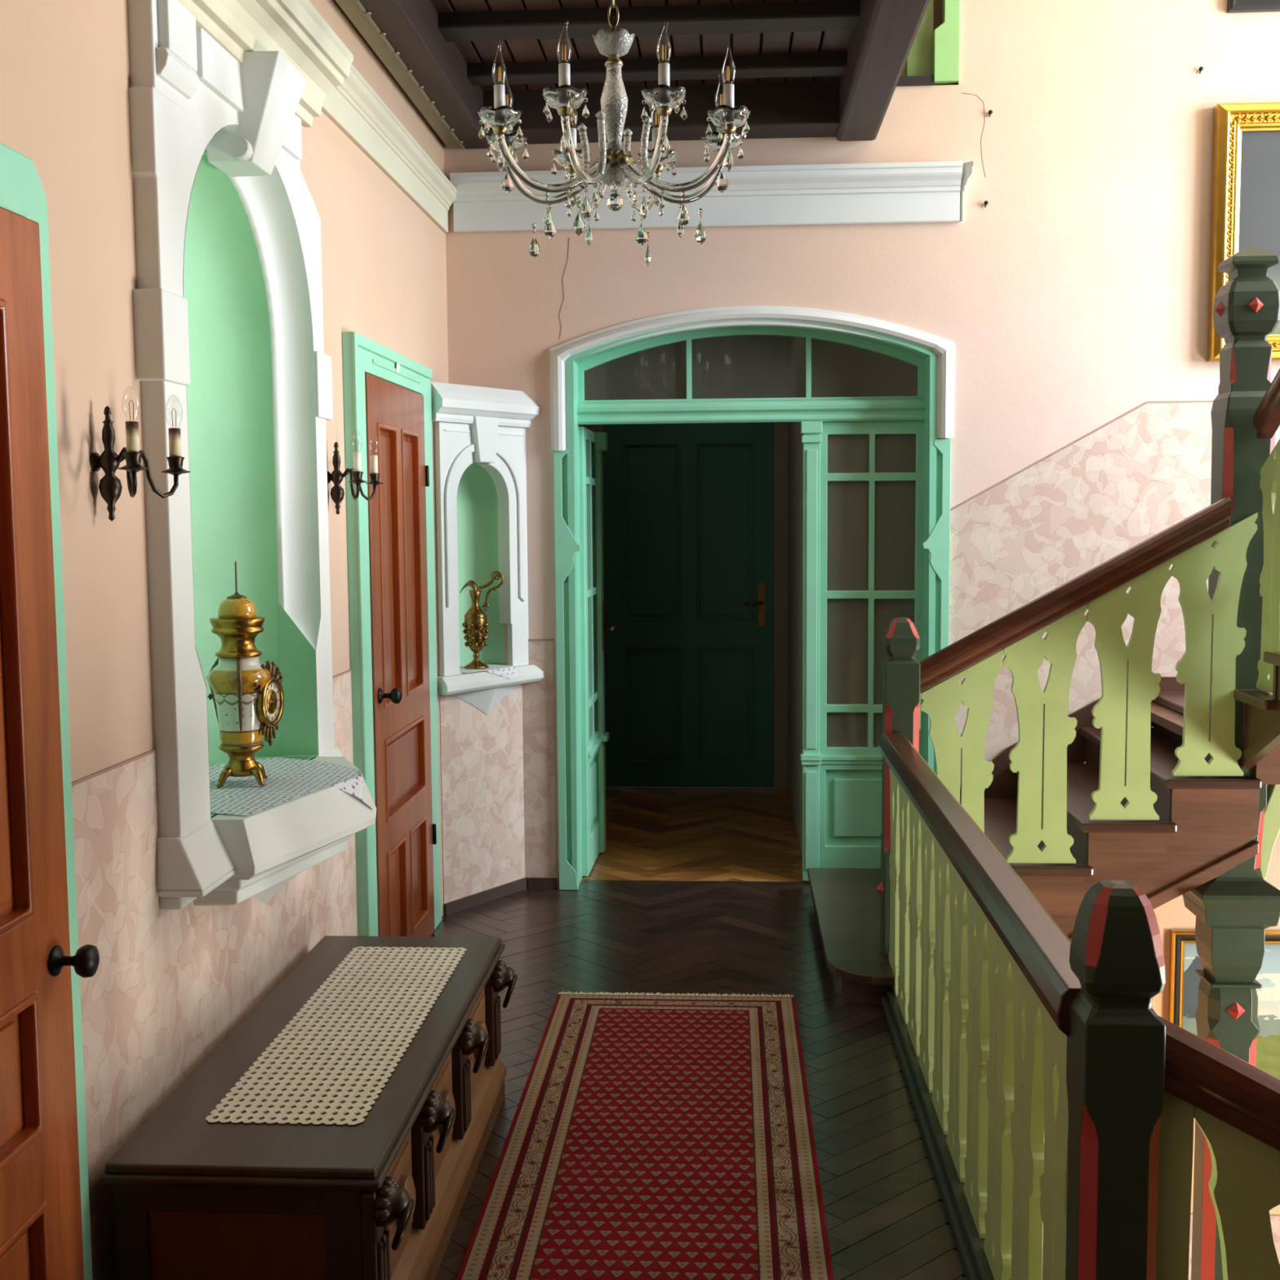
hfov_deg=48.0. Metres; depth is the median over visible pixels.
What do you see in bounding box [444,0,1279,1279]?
wall
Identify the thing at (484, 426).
trim
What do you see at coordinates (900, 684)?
newel post
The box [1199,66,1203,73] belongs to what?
nail
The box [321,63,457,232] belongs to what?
trim
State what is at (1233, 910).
newel post
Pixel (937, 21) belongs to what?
wall
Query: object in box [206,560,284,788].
mantel clock
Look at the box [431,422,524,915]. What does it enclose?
wall
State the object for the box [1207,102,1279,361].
framed painting
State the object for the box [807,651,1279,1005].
staircase
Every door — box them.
[0,142,99,1279]
[342,331,441,937]
[550,306,954,889]
[591,422,787,788]
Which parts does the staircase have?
stringer moulding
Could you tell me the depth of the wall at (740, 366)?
8.39 m
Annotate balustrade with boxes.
[878,732,1080,1279]
[919,495,1257,863]
[1155,1015,1279,1279]
[1253,368,1279,693]
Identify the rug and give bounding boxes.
[456,991,833,1279]
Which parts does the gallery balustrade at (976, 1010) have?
rail, handrail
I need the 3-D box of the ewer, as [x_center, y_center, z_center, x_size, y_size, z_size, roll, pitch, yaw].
[-0.664,-0.085,6.005,0.173,0.407,0.114,2,6,28]
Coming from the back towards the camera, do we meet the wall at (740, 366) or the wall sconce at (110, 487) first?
the wall at (740, 366)
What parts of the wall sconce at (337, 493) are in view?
arm, arm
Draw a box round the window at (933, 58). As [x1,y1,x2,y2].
[896,0,959,86]
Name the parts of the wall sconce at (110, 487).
arm, arm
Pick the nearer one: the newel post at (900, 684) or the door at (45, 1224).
the door at (45, 1224)
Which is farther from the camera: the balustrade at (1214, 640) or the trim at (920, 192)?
the trim at (920, 192)
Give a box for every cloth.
[208,757,373,816]
[459,664,516,679]
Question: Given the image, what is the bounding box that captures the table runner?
[205,946,466,1124]
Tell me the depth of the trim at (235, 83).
3.19 m
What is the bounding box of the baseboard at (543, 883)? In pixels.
[443,877,556,915]
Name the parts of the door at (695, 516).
panel moulding, panel, panel moulding, panel, panel moulding, panel, panel moulding, panel, handle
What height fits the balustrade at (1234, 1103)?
1.438 m
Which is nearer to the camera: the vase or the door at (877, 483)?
the vase
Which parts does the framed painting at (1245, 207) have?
moulding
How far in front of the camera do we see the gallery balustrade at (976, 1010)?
3.13 m
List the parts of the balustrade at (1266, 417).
handrail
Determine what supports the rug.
on the floor
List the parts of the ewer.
beak spout, scroll handle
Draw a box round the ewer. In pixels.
[459,570,503,669]
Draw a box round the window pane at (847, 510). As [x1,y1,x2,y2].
[826,434,915,746]
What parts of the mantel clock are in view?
drop handle, drop handle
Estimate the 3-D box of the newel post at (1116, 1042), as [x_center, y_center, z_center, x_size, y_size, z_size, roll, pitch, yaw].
[0.723,1.019,2.216,0.117,1.318,0.117,0,5,4]
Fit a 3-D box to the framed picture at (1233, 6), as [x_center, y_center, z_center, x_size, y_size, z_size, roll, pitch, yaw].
[2.735,-2.868,5.745,0.734,0.673,0.036,0,5,4]
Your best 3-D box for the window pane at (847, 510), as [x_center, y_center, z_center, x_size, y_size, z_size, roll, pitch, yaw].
[1.016,-0.215,6.317,0.410,1.410,0.004,0,5,4]
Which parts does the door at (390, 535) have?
panel, panel moulding, knob, panel, panel moulding, panel, panel moulding, panel, panel moulding, panel, panel moulding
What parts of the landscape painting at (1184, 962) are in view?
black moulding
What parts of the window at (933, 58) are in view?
sill, frame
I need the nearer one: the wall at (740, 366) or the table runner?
the table runner
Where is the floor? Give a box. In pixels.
[430,788,966,1279]
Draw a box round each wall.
[0,0,448,1279]
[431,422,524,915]
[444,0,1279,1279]
[579,369,591,431]
[591,335,787,787]
[787,337,831,856]
[831,342,916,422]
[933,0,942,32]
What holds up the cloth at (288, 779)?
on the trim at (235, 83)
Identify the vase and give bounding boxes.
[207,656,271,746]
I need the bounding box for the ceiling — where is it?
[359,0,929,149]
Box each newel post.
[875,617,919,957]
[1065,880,1165,1279]
[1182,246,1279,1279]
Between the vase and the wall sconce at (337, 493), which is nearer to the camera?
the vase
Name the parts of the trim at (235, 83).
frieze panel, hood cornice, moulding, sill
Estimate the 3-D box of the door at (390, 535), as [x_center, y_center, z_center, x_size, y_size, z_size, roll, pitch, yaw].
[-0.821,0.091,5.123,0.110,2.195,1.198,0,5,4]
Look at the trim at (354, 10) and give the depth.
4.95 m
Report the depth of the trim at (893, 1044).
3.62 m
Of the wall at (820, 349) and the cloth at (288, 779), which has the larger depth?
the wall at (820, 349)
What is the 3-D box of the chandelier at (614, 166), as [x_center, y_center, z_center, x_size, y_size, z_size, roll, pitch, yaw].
[-0.063,-1.496,3.394,0.643,1.139,0.643,0,5,4]
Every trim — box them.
[127,0,376,909]
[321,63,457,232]
[335,0,464,149]
[430,381,544,715]
[449,160,973,232]
[880,1005,968,1279]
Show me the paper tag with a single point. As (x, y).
(397, 366)
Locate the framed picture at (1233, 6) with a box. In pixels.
[1226,0,1279,13]
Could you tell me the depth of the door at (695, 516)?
8.51 m
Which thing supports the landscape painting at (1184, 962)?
attached to the wall at (1073, 304)
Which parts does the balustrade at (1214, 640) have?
handrail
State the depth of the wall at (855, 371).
6.62 m
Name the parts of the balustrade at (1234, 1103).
handrail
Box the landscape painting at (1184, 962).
[1168,928,1279,1079]
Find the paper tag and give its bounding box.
[395,362,399,372]
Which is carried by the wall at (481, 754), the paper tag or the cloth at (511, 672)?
the cloth at (511, 672)
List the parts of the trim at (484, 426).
arch moulding, cornice, sill, arch moulding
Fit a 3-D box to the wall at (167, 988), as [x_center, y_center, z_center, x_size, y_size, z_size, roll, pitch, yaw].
[-1.278,-0.819,2.293,0.550,5.100,7.745,0,5,4]
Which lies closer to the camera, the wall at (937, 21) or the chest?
the chest
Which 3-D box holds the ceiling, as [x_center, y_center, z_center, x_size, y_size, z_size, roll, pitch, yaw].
[-0.163,-1.918,2.130,1.802,0.400,7.745,0,5,4]
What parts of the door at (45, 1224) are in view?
panel, panel, panel, panel moulding, panel moulding, panel moulding, knob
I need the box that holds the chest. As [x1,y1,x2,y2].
[102,935,517,1279]
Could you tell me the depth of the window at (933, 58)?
5.89 m
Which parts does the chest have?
panel, frame, panel, ring pull, panel, ring pull, panel, ring pull, ring pull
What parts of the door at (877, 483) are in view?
panel, handle, transom frame, arch moulding, rail moulding, panel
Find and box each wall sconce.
[89,400,190,520]
[327,439,383,515]
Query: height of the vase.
0.219 m
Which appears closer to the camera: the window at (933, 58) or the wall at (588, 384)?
the window at (933, 58)
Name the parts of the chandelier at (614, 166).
glass arm, glass arm, glass arm, glass arm, glass arm, glass arm, glass arm, glass arm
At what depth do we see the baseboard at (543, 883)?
6.14 m
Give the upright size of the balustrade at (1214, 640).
1.404 m
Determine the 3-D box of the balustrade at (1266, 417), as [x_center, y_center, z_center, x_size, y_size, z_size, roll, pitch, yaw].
[1.999,-0.873,3.613,0.080,2.268,2.280,0,5,4]
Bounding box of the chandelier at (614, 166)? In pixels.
[477,0,751,266]
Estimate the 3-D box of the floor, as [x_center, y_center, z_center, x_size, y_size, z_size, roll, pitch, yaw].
[-0.131,1.464,3.654,1.760,0.300,10.200,0,5,4]

